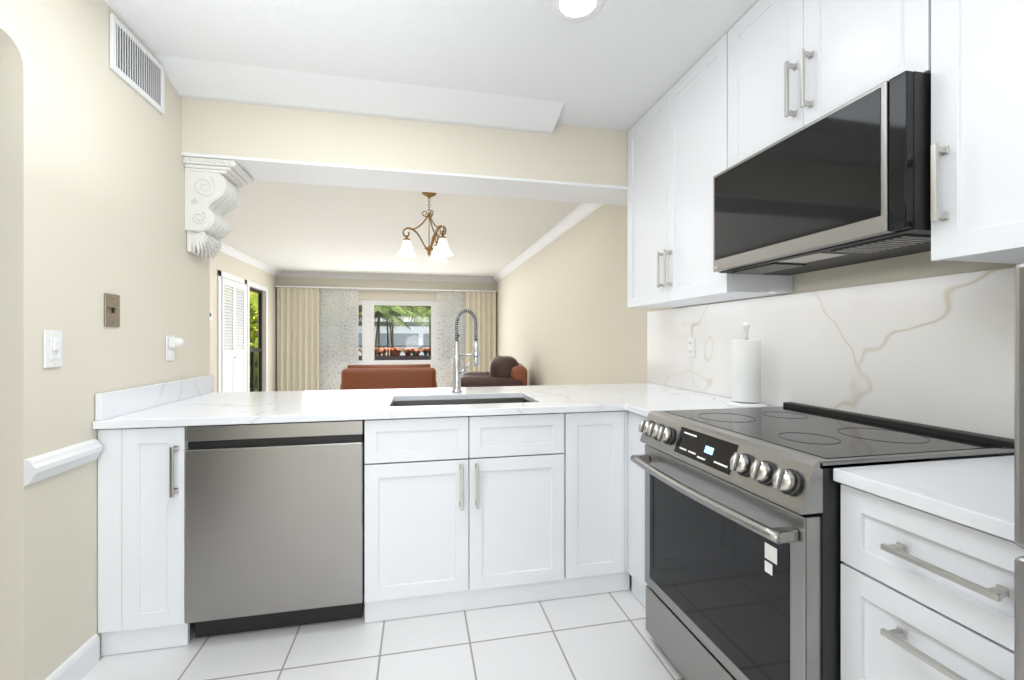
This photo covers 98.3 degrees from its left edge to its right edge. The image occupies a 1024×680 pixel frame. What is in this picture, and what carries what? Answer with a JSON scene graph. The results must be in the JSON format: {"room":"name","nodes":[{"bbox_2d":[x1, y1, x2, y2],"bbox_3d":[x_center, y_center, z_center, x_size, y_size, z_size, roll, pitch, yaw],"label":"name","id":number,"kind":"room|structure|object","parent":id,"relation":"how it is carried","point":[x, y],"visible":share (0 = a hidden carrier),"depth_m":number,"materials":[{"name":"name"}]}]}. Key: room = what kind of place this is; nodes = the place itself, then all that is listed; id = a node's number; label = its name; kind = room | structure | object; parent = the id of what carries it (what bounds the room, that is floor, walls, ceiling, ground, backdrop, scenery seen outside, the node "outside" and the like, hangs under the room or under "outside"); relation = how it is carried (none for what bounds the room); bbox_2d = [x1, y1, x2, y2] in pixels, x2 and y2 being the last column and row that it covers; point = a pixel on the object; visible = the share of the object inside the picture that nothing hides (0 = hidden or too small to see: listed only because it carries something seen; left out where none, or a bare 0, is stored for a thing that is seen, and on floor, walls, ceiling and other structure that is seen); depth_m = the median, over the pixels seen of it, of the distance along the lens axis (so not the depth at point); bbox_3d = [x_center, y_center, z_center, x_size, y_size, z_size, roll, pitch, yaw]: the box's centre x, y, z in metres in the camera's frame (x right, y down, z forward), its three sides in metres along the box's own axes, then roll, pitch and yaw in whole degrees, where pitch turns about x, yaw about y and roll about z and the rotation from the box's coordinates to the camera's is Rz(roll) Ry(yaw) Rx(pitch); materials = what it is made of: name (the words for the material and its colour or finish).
{"room":"kitchen","nodes":[
{"label":"kitchen","id":0,"kind":"room"},
{"bbox_2d":[0,0,209,679],"bbox_3d":[-1.354,-0.050,0.409,0.120,2.500,4.360,0,0,-12],"label":"wall","id":1,"kind":"structure","parent":0,"point":[92,190],"depth_m":1.53,"materials":[{"name":"beige paint"}]},
{"bbox_2d":[43,330,62,367],"bbox_3d":[-1.504,0.029,1.457,0.016,0.122,0.072,0,0,-12],"label":"dimmer switch","id":2,"kind":"object","parent":1,"relation":"attached to","point":[52,348],"visible":1,"depth_m":1.45,"materials":[{"name":"white plastic"}]},
{"bbox_2d":[24,439,102,485],"bbox_3d":[-1.507,0.407,1.499,0.030,0.082,0.295,0,0,-12],"label":"trim","id":3,"kind":"structure","parent":1,"relation":"attached to","point":[46,465],"depth_m":1.46,"materials":[{"name":"white wood"}]},
{"bbox_2d":[45,634,99,679],"bbox_3d":[-1.516,1.147,1.503,0.014,0.105,0.305,0,0,-12],"label":"baseboard","id":4,"kind":"structure","parent":1,"relation":"attached to","point":[82,661],"depth_m":1.55,"materials":[{"name":"white wood"}]},
{"bbox_2d":[104,293,119,326],"bbox_3d":[-1.559,-0.116,1.740,0.024,0.128,0.084,0,0,-12],"label":"switch plate","id":5,"kind":"object","parent":1,"relation":"attached to","point":[111,310],"visible":1,"depth_m":1.73,"materials":[{"name":"beige"}]},
{"bbox_2d":[110,13,164,113],"bbox_3d":[-1.599,-1.167,1.901,0.012,0.215,0.360,0,0,-12],"label":"air vent","id":6,"kind":"object","parent":1,"relation":"in","point":[136,65],"visible":1,"depth_m":1.87,"materials":[{"name":"white metal"}]},
{"bbox_2d":[95,375,212,418],"bbox_3d":[-1.636,0.250,2.102,0.020,0.100,0.930,0,0,-12],"label":"backsplash","id":7,"kind":"structure","parent":1,"relation":"attached to","point":[119,402],"depth_m":1.93,"materials":[{"name":"white stone"}]},
{"bbox_2d":[166,335,183,360],"bbox_3d":[-1.628,0.039,2.146,0.058,0.122,0.072,0,0,-12],"label":"outlet","id":8,"kind":"object","parent":1,"relation":"attached to","point":[172,342],"visible":1,"depth_m":2.13,"materials":[{"name":"white plastic"}]},
{"bbox_2d":[183,157,253,258],"bbox_3d":[-1.587,-0.697,2.410,0.247,0.484,0.273,0,0,-12],"label":"corbel","id":9,"kind":"object","parent":1,"relation":"attached to","point":[212,196],"visible":1,"depth_m":2.31,"materials":[{"name":"white paint"}]},
{"bbox_2d":[210,251,276,392],"bbox_3d":[-3.742,-0.050,3.207,0.720,2.500,10.820,0,0,-12],"label":"wall","id":10,"kind":"structure","parent":0,"point":[223,262],"depth_m":7.28,"materials":[{"name":"beige paint"}]},
{"bbox_2d":[218,270,246,392],"bbox_3d":[-4.041,0.130,6.414,0.018,2.140,0.980,0,0,-12],"label":"door frame","id":11,"kind":"structure","parent":10,"relation":"attached to","point":[231,277],"depth_m":5.99,"materials":[{"name":"white wood"}]},
{"bbox_2d":[221,278,244,392],"bbox_3d":[-4.025,0.169,6.418,0.048,2.038,0.806,0,0,-12],"label":"bifold door","id":12,"kind":"structure","parent":10,"relation":"in","point":[232,364],"depth_m":6.37,"materials":[{"name":"white wood"}]},
{"bbox_2d":[220,242,281,276],"bbox_3d":[-3.783,-1.252,5.365,0.090,0.095,6.340,0,0,-12],"label":"crown molding","id":13,"kind":"structure","parent":10,"relation":"attached to","point":[226,249],"depth_m":6.90,"materials":[{"name":"white wood"}]},
{"bbox_2d":[247,281,267,391],"bbox_3d":[-4.288,0.060,7.394,0.120,1.976,0.936,0,0,-12],"label":"window","id":14,"kind":"structure","parent":10,"relation":"in","point":[259,292],"depth_m":7.65,"materials":[{"name":"white"}]},
{"bbox_2d":[82,575,684,679],"bbox_3d":[-1.303,1.230,3.660,4.480,0.060,10.940,0,0,-12],"label":"floor","id":15,"kind":"structure","parent":0,"point":[604,636],"depth_m":1.71,"materials":[{"name":"white tile"}]},
{"bbox_2d":[98,443,189,655],"bbox_3d":[-1.474,0.766,1.989,0.290,0.864,0.621,0,0,-12],"label":"base cabinet","id":16,"kind":"object","parent":15,"relation":"on","point":[141,486],"depth_m":1.69,"materials":[{"name":"white wood"}]},
{"bbox_2d":[93,383,772,446],"bbox_3d":[-0.263,0.315,2.218,2.755,0.030,1.190,0,0,-12],"label":"countertop","id":17,"kind":"structure","parent":16,"relation":"on","point":[588,405],"depth_m":2.00,"materials":[{"name":"white stone"}]},
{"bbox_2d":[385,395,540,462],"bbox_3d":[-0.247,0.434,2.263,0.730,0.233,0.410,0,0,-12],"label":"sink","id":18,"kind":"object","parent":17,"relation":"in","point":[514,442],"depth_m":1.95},
{"bbox_2d":[449,308,479,390],"bbox_3d":[-0.266,0.057,2.544,0.161,0.485,0.105,0,0,-12],"label":"faucet","id":19,"kind":"object","parent":17,"relation":"on","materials":[{"name":"silver metal"}]},
{"bbox_2d":[726,322,766,407],"bbox_3d":[1.074,0.109,2.030,0.168,0.380,0.168,0,0,-12],"label":"paper towel holder","id":20,"kind":"object","parent":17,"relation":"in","point":[746,372],"visible":1,"depth_m":1.98,"materials":[{"name":"white paper"}]},
{"bbox_2d":[185,420,364,637],"bbox_3d":[-1.003,0.768,2.066,0.654,0.864,0.600,0,0,-12],"label":"dishwasher","id":21,"kind":"object","parent":15,"relation":"on","point":[274,525],"visible":0.96,"depth_m":1.77,"materials":[{"name":"grey metal"}]},
{"bbox_2d":[340,364,436,389],"bbox_3d":[-1.848,0.778,6.779,1.360,0.843,0.930,0,0,-12],"label":"sofa","id":22,"kind":"object","parent":15,"relation":"on","point":[385,376],"visible":0.35,"depth_m":6.33,"materials":[{"name":"brown leather"}]},
{"bbox_2d":[364,443,568,622],"bbox_3d":[-0.252,0.899,2.246,0.879,0.598,0.621,0,0,-12],"label":"base cabinet","id":23,"kind":"object","parent":15,"relation":"on","point":[481,497],"depth_m":1.94,"materials":[{"name":"white wood"}]},
{"bbox_2d":[461,356,526,386],"bbox_3d":[-0.275,0.715,6.175,0.930,0.970,0.950,0,0,-2],"label":"armchair","id":24,"kind":"object","parent":15,"relation":"on","point":[507,371],"visible":0.44,"depth_m":5.75,"materials":[{"name":"brown leather"}]},
{"bbox_2d":[537,423,612,596],"bbox_3d":[0.305,0.766,2.364,0.378,0.864,0.621,0,0,-12],"label":"base cabinet","id":25,"kind":"object","parent":15,"relation":"on","point":[587,452],"depth_m":2.07,"materials":[{"name":"white wood"}]},
{"bbox_2d":[613,419,647,608],"bbox_3d":[0.836,0.766,2.011,0.675,0.864,0.328,0,0,-12],"label":"base cabinet","id":26,"kind":"object","parent":15,"relation":"on","point":[628,478],"depth_m":2.08,"materials":[{"name":"white wood"}]},
{"bbox_2d":[630,402,1013,679],"bbox_3d":[0.902,0.734,1.463,0.779,0.933,0.760,0,0,-12],"label":"range","id":27,"kind":"object","parent":15,"relation":"on","point":[743,561],"visible":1,"depth_m":1.26,"materials":[{"name":"grey metal"}]},
{"bbox_2d":[841,487,1023,679],"bbox_3d":[1.110,0.766,0.890,0.600,0.864,0.436,0,0,-12],"label":"base cabinet","id":28,"kind":"object","parent":15,"relation":"on","point":[923,597],"depth_m":0.88,"materials":[{"name":"white wood"}]},
{"bbox_2d":[833,455,1018,546],"bbox_3d":[1.104,0.315,0.889,0.628,0.030,0.438,0,0,-12],"label":"countertop","id":29,"kind":"structure","parent":28,"relation":"on","point":[977,494],"depth_m":0.91,"materials":[{"name":"white stone"}]},
{"bbox_2d":[1014,262,1023,679],"bbox_3d":[1.078,0.550,0.336,0.901,1.300,0.620,0,0,-12],"label":"refrigerator","id":30,"kind":"object","parent":15,"relation":"on","point":[1019,467],"visible":1,"depth_m":0.55,"materials":[{"name":"silver metal"}]},
{"bbox_2d":[277,277,495,381],"bbox_3d":[-2.419,-0.050,8.954,4.240,2.500,0.120,0,0,-12],"label":"wall","id":31,"kind":"structure","parent":0,"point":[379,294],"depth_m":8.89,"materials":[{"name":"beige paint"}]},
{"bbox_2d":[275,286,496,291],"bbox_3d":[-2.383,-1.002,8.792,4.205,0.025,0.210,0,0,-12],"label":"rail","id":32,"kind":"object","parent":31,"relation":"attached to","point":[397,289],"visible":0.81,"depth_m":8.68,"materials":[{"name":"white"}]},
{"bbox_2d":[277,287,318,390],"bbox_3d":[-4.047,0.097,8.385,0.740,2.166,0.087,0,0,-12],"label":"drape","id":33,"kind":"object","parent":32,"relation":"hanging from","point":[297,339],"depth_m":8.39,"materials":[{"name":"beige fabric"}]},
{"bbox_2d":[319,289,358,389],"bbox_3d":[-3.370,0.095,8.590,0.750,2.150,0.030,0,0,-12],"label":"sheer curtain","id":34,"kind":"object","parent":32,"relation":"hanging from","point":[338,331],"depth_m":8.59,"materials":[{"name":"white fabric"}]},
{"bbox_2d":[437,292,464,387],"bbox_3d":[-1.237,0.095,9.039,0.590,2.150,0.029,0,0,-12],"label":"sheer curtain","id":35,"kind":"object","parent":32,"relation":"hanging from","point":[449,304],"depth_m":9.01,"materials":[{"name":"white fabric"}]},
{"bbox_2d":[465,292,495,371],"bbox_3d":[-0.642,0.097,9.103,0.640,2.166,0.087,0,0,-12],"label":"drape","id":36,"kind":"object","parent":32,"relation":"hanging from","point":[483,304],"depth_m":9.11,"materials":[{"name":"beige fabric"}]},
{"bbox_2d":[282,271,491,282],"bbox_3d":[-2.403,-1.252,8.850,4.050,0.095,0.090,0,0,-12],"label":"crown molding","id":37,"kind":"structure","parent":31,"relation":"attached to","point":[284,274],"depth_m":8.82,"materials":[{"name":"white wood"}]},
{"bbox_2d":[359,300,436,369],"bbox_3d":[-2.490,-0.095,8.900,3.256,1.406,0.115,0,0,-12],"label":"window","id":38,"kind":"structure","parent":31,"relation":"in","point":[368,327],"depth_m":8.90,"materials":[{"name":"white"}]},
{"bbox_2d":[220,180,580,277],"bbox_3d":[-1.765,-1.325,5.852,4.480,0.050,6.460,0,0,-12],"label":"ceiling","id":39,"kind":"structure","parent":0,"point":[288,227],"depth_m":5.12,"materials":[{"name":"white paint"}]},
{"bbox_2d":[396,192,453,262],"bbox_3d":[-0.770,-1.014,3.904,0.485,0.570,0.517,0,0,-12],"label":"chandelier","id":40,"kind":"object","parent":39,"relation":"hanging from","point":[441,250],"visible":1,"depth_m":3.85,"materials":[{"name":"brown metal"}]},
{"bbox_2d":[182,97,627,186],"bbox_3d":[-0.353,-1.127,2.690,2.780,0.345,0.310,0,0,-12],"label":"wall","id":41,"kind":"structure","parent":0,"point":[571,153],"depth_m":2.48,"materials":[{"name":"beige paint"}]},
{"bbox_2d":[181,152,626,205],"bbox_3d":[-0.353,-0.947,2.690,2.780,0.016,0.318,0,0,-12],"label":"ceiling beam","id":42,"kind":"structure","parent":41,"relation":"attached to","point":[276,170],"depth_m":2.62,"materials":[{"name":"white paint"}]},
{"bbox_2d":[104,0,758,133],"bbox_3d":[-0.637,-1.292,0.499,4.480,0.115,4.480,0,0,-12],"label":"ceiling","id":43,"kind":"structure","parent":0,"point":[537,66],"depth_m":2.02,"materials":[{"name":"white paint"}]},
{"bbox_2d":[552,0,603,21],"bbox_3d":[0.254,-1.296,1.704,0.200,0.008,0.200,0,0,-12],"label":"recessed light","id":44,"kind":"object","parent":43,"relation":"in","point":[574,10],"visible":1,"depth_m":1.73,"materials":[{"name":"white"}]},
{"bbox_2d":[496,204,1016,406],"bbox_3d":[0.830,-0.050,4.110,0.120,2.500,10.940,0,0,-12],"label":"wall","id":45,"kind":"structure","parent":0,"point":[565,315],"depth_m":4.21,"materials":[{"name":"beige paint"}]},
{"bbox_2d":[492,203,602,282],"bbox_3d":[0.277,-1.252,6.221,0.090,0.095,6.340,0,0,-12],"label":"crown molding","id":46,"kind":"structure","parent":45,"relation":"attached to","point":[577,214],"depth_m":5.28,"materials":[{"name":"white wood"}]},
{"bbox_2d":[687,337,694,356],"bbox_3d":[1.057,0.043,2.614,0.008,0.115,0.070,0,0,-12],"label":"outlet","id":47,"kind":"object","parent":45,"relation":"attached to","point":[690,346],"visible":1,"depth_m":2.61,"materials":[{"name":"white plastic"}]},
{"bbox_2d":[627,25,792,307],"bbox_3d":[0.978,-0.751,2.313,0.327,1.092,0.971,0,0,-12],"label":"upper cabinet","id":48,"kind":"object","parent":45,"relation":"attached to","point":[675,151],"depth_m":2.18,"materials":[{"name":"white wood"}]},
{"bbox_2d":[735,0,930,163],"bbox_3d":[1.143,-0.995,1.528,0.327,0.604,0.751,0,0,-12],"label":"upper cabinet","id":49,"kind":"object","parent":45,"relation":"attached to","point":[760,75],"depth_m":1.45,"materials":[{"name":"white wood"}]},
{"bbox_2d":[713,71,930,274],"bbox_3d":[1.096,-0.478,1.519,0.377,0.408,0.744,0,0,-12],"label":"microwave","id":50,"kind":"object","parent":49,"relation":"attached to","point":[847,183],"visible":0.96,"depth_m":1.32,"materials":[{"name":"black glass"}]},
{"bbox_2d":[923,0,1023,263],"bbox_3d":[1.263,-0.751,0.962,0.327,1.092,0.522,0,0,-12],"label":"upper cabinet","id":51,"kind":"object","parent":45,"relation":"attached to","point":[977,72],"depth_m":1.04,"materials":[{"name":"white wood"}]},
{"label":"outside","id":52,"kind":"structure","parent":0,"visible":0},
{"bbox_2d":[224,288,430,391],"bbox_3d":[-3.893,-1.010,16.042,17.000,4.580,19.000,0,0,-12],"label":"garden","id":53,"kind":"object","parent":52,"point":[393,342],"depth_m":12.22,"materials":[{"name":"green plant"}]}
]}

